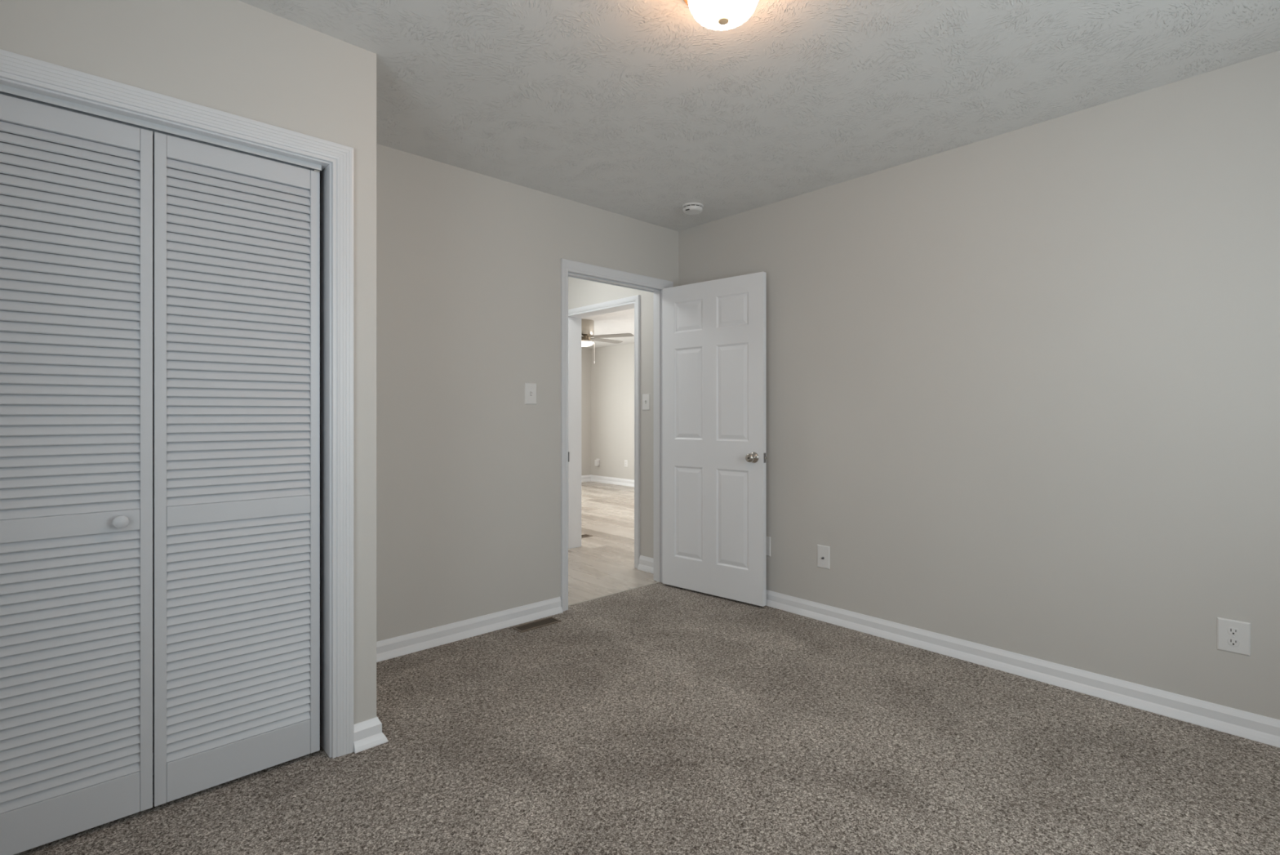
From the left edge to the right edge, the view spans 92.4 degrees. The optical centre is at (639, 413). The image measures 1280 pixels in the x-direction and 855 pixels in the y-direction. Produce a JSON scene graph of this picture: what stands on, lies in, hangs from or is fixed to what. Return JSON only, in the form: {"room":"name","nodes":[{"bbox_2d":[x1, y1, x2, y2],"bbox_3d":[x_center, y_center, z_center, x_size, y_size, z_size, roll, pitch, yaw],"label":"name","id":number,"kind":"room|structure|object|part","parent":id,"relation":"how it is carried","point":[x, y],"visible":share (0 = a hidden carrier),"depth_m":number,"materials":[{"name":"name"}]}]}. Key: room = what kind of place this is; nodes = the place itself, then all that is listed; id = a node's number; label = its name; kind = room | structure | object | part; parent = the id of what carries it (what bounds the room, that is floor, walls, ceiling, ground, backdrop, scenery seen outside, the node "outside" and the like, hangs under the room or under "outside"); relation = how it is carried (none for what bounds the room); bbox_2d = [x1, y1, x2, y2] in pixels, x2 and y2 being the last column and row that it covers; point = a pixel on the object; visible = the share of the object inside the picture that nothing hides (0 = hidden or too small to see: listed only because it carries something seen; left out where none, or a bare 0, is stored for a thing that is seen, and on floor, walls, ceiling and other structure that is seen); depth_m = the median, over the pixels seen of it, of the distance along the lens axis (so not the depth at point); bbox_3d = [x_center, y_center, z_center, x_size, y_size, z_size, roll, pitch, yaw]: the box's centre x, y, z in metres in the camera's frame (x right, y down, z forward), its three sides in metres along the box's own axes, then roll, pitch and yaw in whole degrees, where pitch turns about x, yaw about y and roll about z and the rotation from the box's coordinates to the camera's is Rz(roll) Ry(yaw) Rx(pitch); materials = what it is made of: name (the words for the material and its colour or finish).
{"room":"empty bedroom","nodes":[
{"label":"empty bedroom","id":0,"kind":"room"},
{"bbox_2d":[0,0,376,724],"bbox_3d":[-1.625,-0.033,2.047,1.193,2.490,0.741,0,0,-43],"label":"wall","id":1,"kind":"structure","parent":0,"point":[236,57],"depth_m":1.97,"materials":[{"name":"beige paint"}]},
{"bbox_2d":[0,93,319,854],"bbox_3d":[-1.418,0.161,1.790,0.890,1.970,0.067,0,0,-43],"label":"door","id":2,"kind":"structure","parent":1,"relation":"in","point":[235,520],"depth_m":1.78,"materials":[{"name":"white paint"}]},
{"bbox_3d":[-1.591,0.161,1.648,0.443,1.970,0.028,0,0,-43],"label":"frame","id":3,"kind":"part","parent":2,"relation":"part of","materials":[{"name":"white paint"}]},
{"bbox_3d":[-1.462,0.302,1.726,0.037,0.037,0.032,0,0,-43],"label":"knob","id":4,"kind":"part","parent":2,"relation":"part of","materials":[{"name":"white paint"}]},
{"bbox_3d":[-1.263,0.161,1.951,0.444,1.970,0.028,0,0,-43],"label":"frame","id":5,"kind":"part","parent":2,"relation":"part of","materials":[{"name":"white paint"}]},
{"bbox_2d":[0,48,353,758],"bbox_3d":[-1.418,0.123,1.798,1.062,2.078,0.126,0,0,-43],"label":"door frame","id":6,"kind":"structure","parent":1,"relation":"attached to","point":[21,77],"depth_m":2.08,"materials":[{"name":"white paint"}]},
{"bbox_2d":[353,715,388,752],"bbox_3d":[-1.196,1.122,2.423,0.112,0.092,0.771,0,0,-43],"label":"baseboard","id":7,"kind":"structure","parent":1,"relation":"attached to","point":[368,733],"depth_m":2.14,"materials":[{"name":"white paint"}]},
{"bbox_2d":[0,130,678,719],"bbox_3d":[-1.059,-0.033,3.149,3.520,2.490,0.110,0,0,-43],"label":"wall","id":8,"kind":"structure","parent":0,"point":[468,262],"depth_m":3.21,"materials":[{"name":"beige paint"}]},
{"bbox_2d":[376,596,563,662],"bbox_3d":[-0.573,1.122,3.502,2.327,0.092,0.030,0,0,-43],"label":"baseboard","id":9,"kind":"structure","parent":8,"relation":"attached to","point":[388,648],"depth_m":3.19,"materials":[{"name":"white paint"}]},
{"bbox_2d":[524,382,536,404],"bbox_3d":[-0.615,-0.115,3.472,0.078,0.120,0.016,0,0,-43],"label":"light switch","id":10,"kind":"object","parent":8,"relation":"attached to","point":[530,388],"visible":1,"depth_m":3.47,"materials":[{"name":"white plastic"}]},
{"bbox_2d":[560,258,673,611],"bbox_3d":[-0.165,0.123,3.974,0.950,2.078,0.141,0,0,-43],"label":"door frame","id":11,"kind":"structure","parent":8,"relation":"attached to","point":[571,268],"depth_m":3.93,"materials":[{"name":"white paint"}]},
{"bbox_3d":[-0.209,0.126,4.019,0.946,2.072,0.016,0,0,-43],"label":"hall casing","id":12,"kind":"part","parent":11,"relation":"part of","materials":[{"name":"white paint"}]},
{"bbox_2d":[662,271,766,606],"bbox_3d":[0.460,0.150,3.921,0.780,1.997,0.164,0,0,41],"label":"door","id":13,"kind":"structure","parent":11,"relation":"attached to","point":[714,331],"depth_m":3.88,"materials":[{"name":"white paint"}]},
{"bbox_3d":[0.663,0.262,3.673,0.054,0.054,0.050,0,0,41],"label":"knob","id":14,"kind":"part","parent":13,"relation":"part of","materials":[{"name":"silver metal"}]},
{"bbox_3d":[0.747,0.263,3.673,0.002,0.059,0.025,0,0,41],"label":"latch plate","id":15,"kind":"part","parent":13,"relation":"part of","materials":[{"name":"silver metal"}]},
{"bbox_2d":[581,347,591,475],"bbox_3d":[-2.116,0.037,9.590,3.335,2.350,0.110,0,0,-43],"label":"wall","id":16,"kind":"structure","parent":0,"point":[585,352],"depth_m":10.60,"materials":[{"name":"beige paint"}]},
{"bbox_2d":[581,474,591,481],"bbox_3d":[-2.069,1.116,9.539,3.335,0.116,0.030,0,0,-43],"label":"baseboard","id":17,"kind":"structure","parent":16,"relation":"attached to","point":[584,477],"depth_m":10.59,"materials":[{"name":"white paint"}]},
{"bbox_2d":[581,308,634,348],"bbox_3d":[-0.227,-1.178,7.625,3.445,0.080,5.560,0,0,-43],"label":"ceiling","id":18,"kind":"structure","parent":0,"point":[621,322],"depth_m":7.96,"materials":[{"name":"white paint"}]},
{"bbox_2d":[581,319,634,363],"bbox_3d":[-0.690,-0.875,7.536,1.285,0.525,1.310,0,0,-43],"label":"ceiling fan","id":19,"kind":"object","parent":18,"relation":"hanging from","point":[587,325],"visible":0.57,"depth_m":7.39,"materials":[{"name":"silver metal"}]},
{"bbox_3d":[-0.707,-0.850,7.498,0.282,0.051,0.282,0,0,-43],"label":"lamp glass","id":20,"kind":"part","parent":19,"relation":"part of","materials":[{"name":"white glass"}]},
{"bbox_3d":[-0.426,-0.933,7.810,0.119,0.025,0.520,0,0,42],"label":"fan blade","id":21,"kind":"part","parent":19,"relation":"part of","materials":[{"name":"grey wood"}]},
{"bbox_3d":[-0.323,-0.933,7.327,0.520,0.025,0.119,0,0,24],"label":"fan blade","id":22,"kind":"part","parent":19,"relation":"part of","materials":[{"name":"grey wood"}]},
{"bbox_2d":[591,342,634,479],"bbox_3d":[0.998,0.037,8.756,0.110,2.350,5.560,0,0,-43],"label":"wall","id":23,"kind":"structure","parent":0,"point":[612,372],"depth_m":10.25,"materials":[{"name":"beige paint"}]},
{"bbox_2d":[594,458,599,466],"bbox_3d":[-0.738,0.831,10.517,0.052,0.127,0.092,0,0,-43],"label":"plug","id":24,"kind":"object","parent":23,"relation":"attached to","point":[597,460],"visible":1,"depth_m":10.49,"materials":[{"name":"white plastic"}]},
{"bbox_2d":[591,474,634,486],"bbox_3d":[0.946,1.116,8.709,0.030,0.116,5.340,0,0,-43],"label":"baseboard","id":25,"kind":"structure","parent":23,"relation":"attached to","point":[617,481],"depth_m":10.22,"materials":[{"name":"white paint"}]},
{"bbox_2d":[624,459,627,466],"bbox_3d":[-0.227,0.805,9.997,0.008,0.115,0.085,0,0,-43],"label":"wall outlet","id":26,"kind":"object","parent":23,"relation":"attached to","point":[625,460],"visible":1,"depth_m":9.99,"materials":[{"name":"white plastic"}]},
{"bbox_2d":[13,480,1279,854],"bbox_3d":[-0.336,1.187,4.946,7.240,0.050,9.350,0,0,-43],"label":"floor","id":27,"kind":"structure","parent":0,"point":[656,718],"depth_m":2.06,"materials":[{"name":"beige carpet"}]},
{"bbox_2d":[511,616,561,631],"bbox_3d":[-0.568,1.160,3.387,0.260,0.005,0.098,0,0,-43],"label":"floor vent","id":28,"kind":"object","parent":27,"relation":"in","point":[548,620],"visible":1,"depth_m":3.38,"materials":[{"name":"brown metal"}]},
{"bbox_2d":[581,533,591,537],"bbox_3d":[-0.579,1.164,5.817,0.255,0.005,0.100,0,0,-43],"label":"floor vent","id":29,"kind":"object","parent":27,"relation":"in","point":[584,535],"visible":0.41,"depth_m":5.85,"materials":[{"name":"brown metal"}]},
{"bbox_2d":[568,581,658,605],"bbox_3d":[-0.165,1.171,3.971,0.810,0.023,0.014,0,0,-43],"label":"threshold strip","id":30,"kind":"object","parent":27,"relation":"on","point":[657,581],"depth_m":3.95,"materials":[{"name":"beige metal"}]},
{"bbox_2d":[238,0,1279,231],"bbox_3d":[0.227,-1.318,1.756,3.740,0.080,3.900,0,0,-43],"label":"ceiling","id":31,"kind":"structure","parent":0,"point":[642,110],"depth_m":2.34,"materials":[{"name":"white paint"}]},
{"bbox_2d":[681,202,703,214],"bbox_3d":[0.324,-1.258,3.773,0.134,0.040,0.134,0,0,-43],"label":"smoke detector","id":32,"kind":"object","parent":31,"relation":"attached to","point":[690,208],"visible":1,"depth_m":3.73,"materials":[{"name":"white plastic"}]},
{"bbox_2d":[683,0,758,31],"bbox_3d":[0.244,-1.210,1.794,0.262,0.135,0.262,0,0,-43],"label":"ceiling light","id":33,"kind":"object","parent":31,"relation":"attached to","point":[715,15],"visible":1,"depth_m":1.78,"materials":[{"name":"white glass"}]},
{"bbox_2d":[568,50,1279,719],"bbox_3d":[-0.231,-0.033,4.968,0.165,2.490,9.240,0,0,-43],"label":"wall","id":34,"kind":"structure","parent":0,"point":[1023,384],"depth_m":2.67,"materials":[{"name":"beige paint"}]},
{"bbox_2d":[568,294,639,568],"bbox_3d":[-0.282,0.134,5.029,0.160,2.064,0.971,0,0,-43],"label":"door frame","id":35,"kind":"structure","parent":34,"relation":"attached to","point":[575,315],"depth_m":5.31,"materials":[{"name":"white paint"}]},
{"bbox_2d":[637,555,653,573],"bbox_3d":[0.098,1.119,4.505,0.030,0.109,0.314,0,0,-43],"label":"baseboard","id":36,"kind":"structure","parent":34,"relation":"attached to","point":[646,563],"depth_m":4.56,"materials":[{"name":"white paint"}]},
{"bbox_2d":[642,393,649,409],"bbox_3d":[0.041,-0.089,4.577,0.016,0.120,0.078,0,0,-43],"label":"light switch","id":37,"kind":"object","parent":34,"relation":"attached to","point":[646,397],"visible":1,"depth_m":4.58,"materials":[{"name":"white plastic"}]},
{"bbox_2d":[766,536,770,555],"bbox_3d":[0.768,0.807,3.759,0.008,0.118,0.074,0,0,-43],"label":"wall outlet","id":38,"kind":"object","parent":34,"relation":"attached to","point":[768,538],"visible":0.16,"depth_m":3.74,"materials":[{"name":"white plastic"}]},
{"bbox_2d":[817,544,830,568],"bbox_3d":[1.033,0.807,3.465,0.016,0.128,0.078,0,0,-43],"label":"cable jack","id":39,"kind":"object","parent":34,"relation":"attached to","point":[823,551],"visible":1,"depth_m":3.46,"materials":[{"name":"white plastic"}]},
{"bbox_2d":[765,589,1279,747],"bbox_3d":[1.509,1.122,2.940,0.030,0.092,3.680,0,0,-43],"label":"baseboard","id":40,"kind":"structure","parent":34,"relation":"attached to","point":[1251,726],"depth_m":2.63,"materials":[{"name":"white paint"}]},
{"bbox_2d":[1217,617,1250,655],"bbox_3d":[2.168,0.813,2.242,0.008,0.119,0.088,0,0,-43],"label":"wall outlet","id":41,"kind":"object","parent":34,"relation":"attached to","point":[1233,635],"visible":1,"depth_m":2.24,"materials":[{"name":"white plastic"}]},
{"bbox_2d":[1227,637,1239,645],"bbox_3d":[2.167,0.832,2.240,0.002,0.025,0.031,0,0,-43],"label":"receptacle","id":42,"kind":"object","parent":41,"relation":"attached to","point":[1231,641],"depth_m":2.24,"materials":[{"name":"grey plastic"}]},
{"bbox_2d":[1227,626,1239,635],"bbox_3d":[2.167,0.793,2.240,0.002,0.025,0.031,0,0,-43],"label":"receptacle","id":43,"kind":"object","parent":41,"relation":"attached to","point":[1231,630],"depth_m":2.24,"materials":[{"name":"grey plastic"}]}
]}

